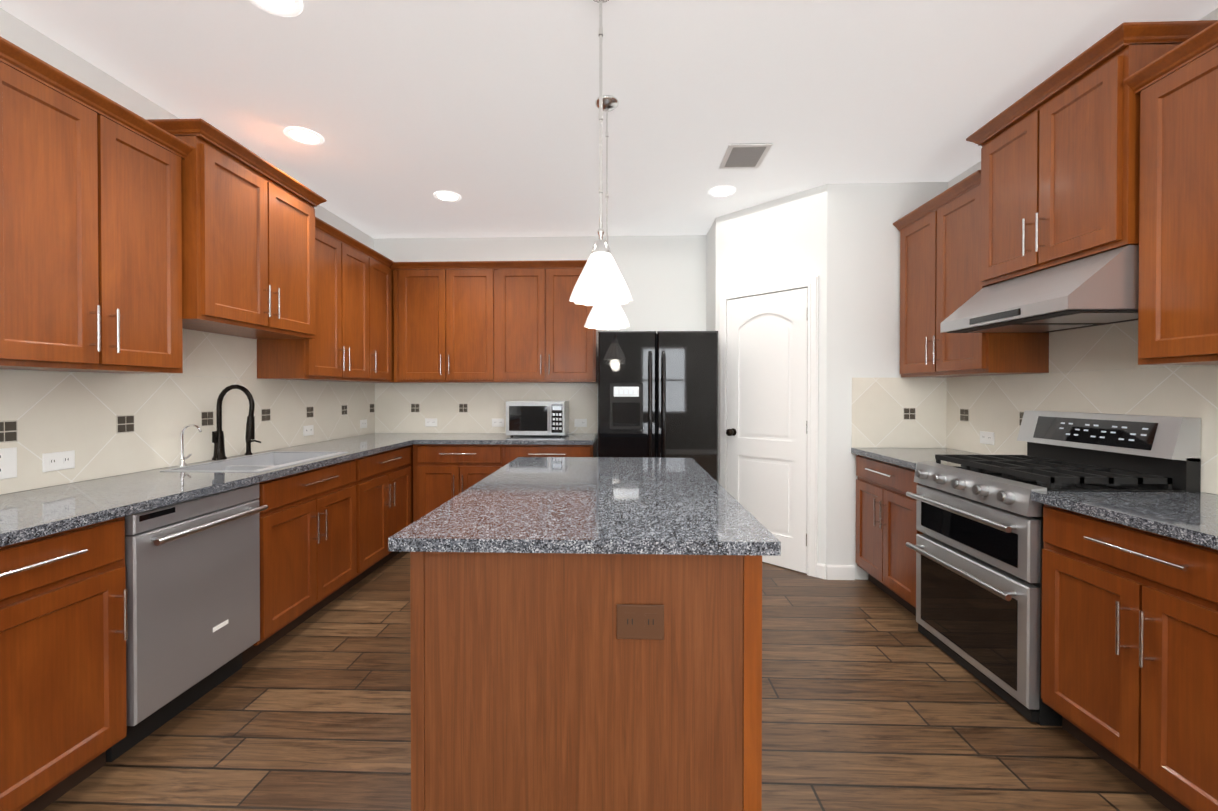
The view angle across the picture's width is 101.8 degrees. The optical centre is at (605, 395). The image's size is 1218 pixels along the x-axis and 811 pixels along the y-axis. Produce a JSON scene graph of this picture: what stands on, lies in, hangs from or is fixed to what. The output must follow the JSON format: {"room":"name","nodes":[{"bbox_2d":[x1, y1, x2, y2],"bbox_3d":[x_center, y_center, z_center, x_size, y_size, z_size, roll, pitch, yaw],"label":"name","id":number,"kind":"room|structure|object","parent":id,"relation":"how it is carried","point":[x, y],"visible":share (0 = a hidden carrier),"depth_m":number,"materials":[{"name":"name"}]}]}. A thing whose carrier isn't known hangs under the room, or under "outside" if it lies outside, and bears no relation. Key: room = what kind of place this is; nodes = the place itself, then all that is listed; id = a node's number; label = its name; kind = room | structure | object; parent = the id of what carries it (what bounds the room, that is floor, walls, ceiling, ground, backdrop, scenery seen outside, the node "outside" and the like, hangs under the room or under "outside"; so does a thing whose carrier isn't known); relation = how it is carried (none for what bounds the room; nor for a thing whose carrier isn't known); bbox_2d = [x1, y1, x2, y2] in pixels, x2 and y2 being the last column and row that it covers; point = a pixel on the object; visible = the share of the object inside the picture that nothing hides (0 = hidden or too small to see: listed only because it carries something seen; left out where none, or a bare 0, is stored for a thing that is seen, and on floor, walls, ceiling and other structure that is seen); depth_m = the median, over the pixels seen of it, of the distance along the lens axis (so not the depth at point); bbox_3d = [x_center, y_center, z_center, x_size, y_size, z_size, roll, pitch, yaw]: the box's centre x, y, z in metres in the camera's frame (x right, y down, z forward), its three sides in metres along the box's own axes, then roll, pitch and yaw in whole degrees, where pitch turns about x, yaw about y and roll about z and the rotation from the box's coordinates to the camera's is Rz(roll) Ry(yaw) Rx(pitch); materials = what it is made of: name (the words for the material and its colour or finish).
{"room":"kitchen","nodes":[
{"label":"kitchen","id":0,"kind":"room"},
{"bbox_2d":[0,8,373,492],"bbox_3d":[-2.359,-0.078,0.920,0.120,2.740,7.705,0,0,2],"label":"wall","id":1,"kind":"structure","parent":0,"point":[16,31],"depth_m":2.17,"materials":[{"name":"white paint"}]},
{"bbox_2d":[0,44,107,371],"bbox_3d":[-2.103,-0.602,1.708,0.330,1.005,0.374,0,0,2],"label":"upper cabinet","id":2,"kind":"object","parent":1,"relation":"attached to","point":[54,135],"depth_m":1.74,"materials":[{"name":"brown wood"}]},
{"bbox_2d":[93,104,191,372],"bbox_3d":[-2.090,-0.605,2.083,0.330,1.005,0.376,0,0,2],"label":"upper cabinet","id":3,"kind":"object","parent":1,"relation":"attached to","point":[131,242],"depth_m":2.08,"materials":[{"name":"brown wood"}]},
{"bbox_2d":[0,329,374,494],"bbox_3d":[-2.239,0.005,2.463,0.014,0.718,4.356,0,0,2],"label":"backsplash","id":4,"kind":"structure","parent":1,"relation":"attached to","point":[58,428],"depth_m":2.48,"materials":[{"name":"tile"}]},
{"bbox_2d":[140,120,271,331],"bbox_3d":[-2.041,-0.801,2.484,0.400,0.890,0.432,0,0,2],"label":"upper cabinet","id":5,"kind":"object","parent":1,"relation":"attached to","point":[230,186],"depth_m":2.42,"materials":[{"name":"brown wood"}]},
{"bbox_2d":[164,453,271,505],"bbox_3d":[-2.126,0.459,2.780,0.012,0.189,0.750,0,0,2],"label":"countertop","id":6,"kind":"structure","parent":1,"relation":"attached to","point":[261,458],"depth_m":2.87,"materials":[{"name":"grey stone"}]},
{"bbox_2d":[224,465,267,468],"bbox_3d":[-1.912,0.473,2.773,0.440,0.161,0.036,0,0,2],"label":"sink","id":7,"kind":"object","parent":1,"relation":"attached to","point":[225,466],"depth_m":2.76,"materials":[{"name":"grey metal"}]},
{"bbox_2d":[210,165,319,339],"bbox_3d":[-2.026,-0.804,2.916,0.400,0.890,0.433,0,0,2],"label":"upper cabinet","id":8,"kind":"object","parent":1,"relation":"attached to","point":[295,226],"depth_m":2.92,"materials":[{"name":"brown wood"}]},
{"bbox_2d":[272,453,323,464],"bbox_3d":[-1.899,0.456,3.142,0.440,0.189,0.012,0,0,2],"label":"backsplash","id":9,"kind":"structure","parent":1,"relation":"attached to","point":[277,458],"depth_m":3.14,"materials":[{"name":"grey stone"}]},
{"bbox_2d":[257,220,351,381],"bbox_3d":[-2.030,-0.614,3.332,0.365,1.005,0.395,0,0,2],"label":"upper cabinet","id":10,"kind":"object","parent":1,"relation":"attached to","point":[329,358],"depth_m":3.36,"materials":[{"name":"brown wood"}]},
{"bbox_2d":[348,236,375,382],"bbox_3d":[-2.016,-0.617,3.719,0.365,1.005,0.380,0,0,2],"label":"upper cabinet","id":11,"kind":"object","parent":1,"relation":"attached to","point":[363,259],"depth_m":3.83,"materials":[{"name":"brown wood"}]},
{"bbox_2d":[376,252,395,382],"bbox_3d":[-2.003,-0.620,4.105,0.365,1.005,0.393,0,0,2],"label":"upper cabinet","id":12,"kind":"object","parent":1,"relation":"attached to","point":[385,270],"depth_m":4.19,"materials":[{"name":"brown wood"}]},
{"bbox_2d":[258,453,339,504],"bbox_3d":[-1.698,0.459,2.766,0.012,0.189,0.750,0,0,2],"label":"drawer","id":13,"kind":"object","parent":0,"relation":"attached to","point":[295,477],"depth_m":2.62,"materials":[{"name":"brown wood"}]},
{"bbox_2d":[374,235,705,456],"bbox_3d":[0.109,-0.106,4.630,4.560,2.740,0.120,0,0,2],"label":"wall","id":14,"kind":"structure","parent":0,"point":[664,276],"depth_m":4.56,"materials":[{"name":"white paint"}]},
{"bbox_2d":[396,264,447,382],"bbox_3d":[-1.609,-0.623,4.456,0.467,1.005,0.329,0,0,2],"label":"upper cabinet","id":15,"kind":"object","parent":14,"relation":"attached to","point":[421,289],"depth_m":4.30,"materials":[{"name":"brown wood"}]},
{"bbox_2d":[448,264,495,382],"bbox_3d":[-1.159,-0.623,4.441,0.434,1.005,0.329,0,0,2],"label":"upper cabinet","id":16,"kind":"object","parent":14,"relation":"attached to","point":[471,287],"depth_m":4.28,"materials":[{"name":"brown wood"}]},
{"bbox_2d":[375,383,596,433],"bbox_3d":[-1.118,0.114,4.606,2.090,0.468,0.014,0,0,2],"label":"backsplash","id":17,"kind":"structure","parent":14,"relation":"attached to","point":[440,407],"depth_m":4.61,"materials":[{"name":"tile"}]},
{"bbox_2d":[496,264,547,382],"bbox_3d":[-0.725,-0.623,4.426,0.433,1.005,0.329,0,0,2],"label":"upper cabinet","id":18,"kind":"object","parent":14,"relation":"attached to","point":[521,289],"depth_m":4.27,"materials":[{"name":"brown wood"}]},
{"bbox_2d":[548,264,597,382],"bbox_3d":[-0.292,-0.623,4.411,0.434,1.005,0.329,0,0,2],"label":"upper cabinet","id":19,"kind":"object","parent":14,"relation":"attached to","point":[572,346],"depth_m":4.25,"materials":[{"name":"brown wood"}]},
{"bbox_2d":[42,551,1170,810],"bbox_3d":[-0.021,1.322,0.851,4.800,0.060,7.705,0,0,2],"label":"floor","id":20,"kind":"structure","parent":0,"point":[874,697],"depth_m":1.89,"materials":[{"name":"brown wood"}]},
{"bbox_2d":[0,513,134,810],"bbox_3d":[-1.968,0.848,1.421,0.620,0.880,0.618,0,0,2],"label":"base cabinet","id":21,"kind":"object","parent":20,"relation":"on","point":[64,597],"depth_m":1.51,"materials":[{"name":"brown wood"}]},
{"bbox_2d":[0,469,275,548],"bbox_3d":[-1.958,0.391,1.338,0.645,0.036,2.120,0,0,2],"label":"countertop","id":22,"kind":"structure","parent":21,"relation":"on","point":[28,515],"depth_m":1.82,"materials":[{"name":"grey stone"}]},
{"bbox_2d":[177,385,260,466],"bbox_3d":[-2.086,0.147,2.757,0.236,0.421,0.498,0,0,2],"label":"faucet","id":23,"kind":"object","parent":22,"relation":"on","point":[218,442],"visible":1,"depth_m":2.76,"materials":[{"name":"black metal"}]},
{"bbox_2d":[106,483,267,761],"bbox_3d":[-1.904,0.847,2.037,0.667,0.872,0.606,0,0,2],"label":"dishwasher","id":24,"kind":"object","parent":20,"relation":"on","point":[192,568],"visible":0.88,"depth_m":1.94,"materials":[{"name":"silver metal"}]},
{"bbox_2d":[148,481,359,665],"bbox_3d":[-1.922,0.921,2.777,0.620,0.715,0.858,0,0,2],"label":"base cabinet","id":25,"kind":"object","parent":20,"relation":"on","point":[335,515],"depth_m":2.68,"materials":[{"name":"brown wood"}]},
{"bbox_2d":[412,445,503,522],"bbox_3d":[-1.185,0.827,4.307,0.744,0.880,0.619,0,0,2],"label":"base cabinet","id":26,"kind":"object","parent":20,"relation":"on","point":[440,473],"depth_m":4.00,"materials":[{"name":"brown wood"}]},
{"bbox_2d":[260,433,431,456],"bbox_3d":[-1.871,0.372,3.892,0.645,0.036,1.490,0,0,2],"label":"countertop","id":27,"kind":"structure","parent":26,"relation":"on","point":[365,445],"depth_m":3.60,"materials":[{"name":"grey stone"}]},
{"bbox_2d":[412,433,595,444],"bbox_3d":[-0.809,0.369,4.279,1.450,0.036,0.644,0,0,2],"label":"countertop","id":28,"kind":"structure","parent":26,"relation":"on","point":[437,438],"depth_m":4.01,"materials":[{"name":"grey stone"}]},
{"bbox_2d":[506,401,578,435],"bbox_3d":[-0.548,0.198,4.386,0.604,0.304,0.387,0,0,2],"label":"microwave","id":29,"kind":"object","parent":28,"relation":"on","point":[537,418],"visible":1,"depth_m":4.23,"materials":[{"name":"silver metal"}]},
{"bbox_2d":[504,437,596,465],"bbox_3d":[-0.451,0.827,4.282,0.725,0.880,0.619,0,0,2],"label":"base cabinet","id":30,"kind":"object","parent":20,"relation":"on","point":[511,452],"depth_m":3.97,"materials":[{"name":"brown wood"}]},
{"bbox_2d":[410,553,761,810],"bbox_3d":[-0.033,0.843,2.091,0.960,0.880,1.559,0,0,2],"label":"kitchen island","id":31,"kind":"object","parent":20,"relation":"on","point":[586,633],"depth_m":1.32,"materials":[{"name":"brown wood"}]},
{"bbox_2d":[388,457,780,556],"bbox_3d":[-0.033,0.385,2.097,1.020,0.036,1.630,0,0,2],"label":"island countertop","id":32,"kind":"structure","parent":31,"relation":"on","point":[566,506],"depth_m":1.54,"materials":[{"name":"grey stone"}]},
{"bbox_2d":[598,331,717,481],"bbox_3d":[0.411,0.385,4.109,0.910,1.755,0.869,0,0,2],"label":"fridge","id":33,"kind":"object","parent":20,"relation":"on","point":[658,394],"visible":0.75,"depth_m":3.73,"materials":[{"name":"black metal"}]},
{"bbox_2d":[851,452,1042,615],"bbox_3d":[2.022,0.836,3.041,0.620,0.880,0.742,0,0,2],"label":"base cabinet","id":34,"kind":"object","parent":20,"relation":"on","point":[885,516],"depth_m":3.01,"materials":[{"name":"brown wood"}]},
{"bbox_2d":[851,448,983,467],"bbox_3d":[2.009,0.378,3.037,0.645,0.036,0.744,0,0,2],"label":"countertop","id":35,"kind":"structure","parent":34,"relation":"on","point":[905,457],"depth_m":3.09,"materials":[{"name":"grey stone"}]},
{"bbox_2d":[906,411,1200,725],"bbox_3d":[1.945,0.681,2.287,0.705,1.200,0.748,0,0,2],"label":"range","id":36,"kind":"object","parent":20,"relation":"on","point":[978,547],"visible":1,"depth_m":2.14,"materials":[{"name":"silver metal"}]},
{"bbox_2d":[1032,500,1217,810],"bbox_3d":[1.970,0.848,1.525,0.620,0.880,0.756,0,0,2],"label":"base cabinet","id":37,"kind":"object","parent":20,"relation":"on","point":[1129,665],"depth_m":1.55,"materials":[{"name":"brown wood"}]},
{"bbox_2d":[1031,492,1217,551],"bbox_3d":[1.945,0.392,1.148,0.645,0.036,1.508,0,0,2],"label":"countertop","id":38,"kind":"structure","parent":37,"relation":"on","point":[1189,517],"depth_m":1.63,"materials":[{"name":"grey stone"}]},
{"bbox_2d":[0,0,1217,237],"bbox_3d":[-0.021,-1.478,0.830,4.800,0.060,7.705,0,0,2],"label":"ceiling","id":39,"kind":"structure","parent":0,"point":[486,110],"depth_m":2.35,"materials":[{"name":"white paint"}]},
{"bbox_2d":[249,0,302,16],"bbox_3d":[-1.213,-1.452,1.799,0.196,0.005,0.196,0,0,2],"label":"recessed light","id":40,"kind":"object","parent":39,"relation":"in","point":[287,8],"visible":1,"depth_m":1.84,"materials":[{"name":"white plastic"}]},
{"bbox_2d":[284,127,323,145],"bbox_3d":[-1.695,-1.459,2.786,0.196,0.005,0.196,0,0,2],"label":"recessed light","id":41,"kind":"object","parent":39,"relation":"in","point":[303,136],"visible":1,"depth_m":2.78,"materials":[{"name":"white plastic"}]},
{"bbox_2d":[434,191,460,201],"bbox_3d":[-1.160,-1.465,3.638,0.196,0.005,0.196,0,0,2],"label":"recessed light","id":42,"kind":"object","parent":39,"relation":"in","point":[448,196],"visible":1,"depth_m":3.63,"materials":[{"name":"white plastic"}]},
{"bbox_2d":[569,0,632,306],"bbox_3d":[-0.016,-0.896,1.762,0.229,1.115,0.229,0,0,2],"label":"pendant light","id":43,"kind":"object","parent":39,"relation":"hanging from","point":[601,281],"visible":1,"depth_m":1.74,"materials":[{"name":"white glass"}]},
{"bbox_2d":[584,95,629,329],"bbox_3d":[0.008,-0.901,2.462,0.229,1.115,0.229,0,0,2],"label":"pendant light","id":44,"kind":"object","parent":39,"relation":"hanging from","point":[607,317],"visible":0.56,"depth_m":2.42,"materials":[{"name":"white glass"}]},
{"bbox_2d":[708,186,735,196],"bbox_3d":[0.838,-1.465,3.550,0.196,0.005,0.196,0,0,2],"label":"recessed light","id":45,"kind":"object","parent":39,"relation":"in","point":[721,191],"visible":1,"depth_m":3.54,"materials":[{"name":"white plastic"}]},
{"bbox_2d":[719,143,772,168],"bbox_3d":[0.850,-1.459,3.019,0.250,0.009,0.310,0,0,2],"label":"ceiling vent","id":46,"kind":"object","parent":39,"relation":"in","point":[746,156],"visible":1,"depth_m":3.00,"materials":[{"name":"grey metal"}]},
{"bbox_2d":[706,182,947,579],"bbox_3d":[1.637,-0.101,3.970,1.460,2.740,1.095,0,0,2],"label":"wall","id":47,"kind":"structure","parent":0,"point":[842,240],"depth_m":3.42,"materials":[{"name":"white paint"}]},
{"bbox_2d":[719,275,818,576],"bbox_3d":[1.214,0.213,3.759,0.580,2.114,0.580,0,0,2],"label":"pantry door","id":48,"kind":"structure","parent":47,"relation":"in","point":[768,396],"depth_m":3.69,"materials":[{"name":"white wood"}]},
{"bbox_2d":[817,563,854,579],"bbox_3d":[-0.028,1.244,0.625,4.540,0.100,7.013,0,0,2],"label":"baseboard","id":49,"kind":"structure","parent":47,"relation":"attached to","point":[836,572],"depth_m":3.42,"materials":[{"name":"white wood"}]},
{"bbox_2d":[852,378,946,447],"bbox_3d":[2.025,0.116,3.404,0.644,0.483,0.012,0,0,2],"label":"backsplash","id":50,"kind":"structure","parent":47,"relation":"attached to","point":[899,412],"depth_m":3.40,"materials":[{"name":"tile"}]},
{"bbox_2d":[948,8,1217,448],"bbox_3d":[2.318,-0.077,0.760,0.120,2.740,7.705,0,0,2],"label":"wall","id":51,"kind":"structure","parent":0,"point":[1213,15],"depth_m":3.13,"materials":[{"name":"white paint"}]},
{"bbox_2d":[897,180,1048,376],"bbox_3d":[2.165,-0.639,2.988,0.330,1.031,0.816,0,0,2],"label":"upper cabinet","id":52,"kind":"object","parent":51,"relation":"attached to","point":[936,242],"depth_m":2.92,"materials":[{"name":"brown wood"}]},
{"bbox_2d":[940,245,1138,332],"bbox_3d":[2.018,-0.443,2.211,0.554,0.244,0.742,0,0,2],"label":"range hood","id":53,"kind":"object","parent":51,"relation":"attached to","point":[1097,289],"visible":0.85,"depth_m":2.02,"materials":[{"name":"silver metal"}]},
{"bbox_2d":[946,320,1217,494],"bbox_3d":[2.288,-0.098,1.885,0.014,0.933,3.010,0,0,2],"label":"backsplash","id":54,"kind":"structure","parent":51,"relation":"attached to","point":[984,415],"depth_m":2.36,"materials":[{"name":"tile"}]},
{"bbox_2d":[973,20,1217,291],"bbox_3d":[2.118,-0.963,2.204,0.370,0.791,0.750,0,0,2],"label":"upper cabinet","id":55,"kind":"object","parent":51,"relation":"attached to","point":[1108,142],"depth_m":2.07,"materials":[{"name":"brown wood"}]},
{"bbox_2d":[1133,28,1217,364],"bbox_3d":[2.114,-0.628,1.486,0.330,1.031,0.690,0,0,2],"label":"upper cabinet","id":56,"kind":"object","parent":51,"relation":"attached to","point":[1175,105],"depth_m":1.70,"materials":[{"name":"brown wood"}]}
]}

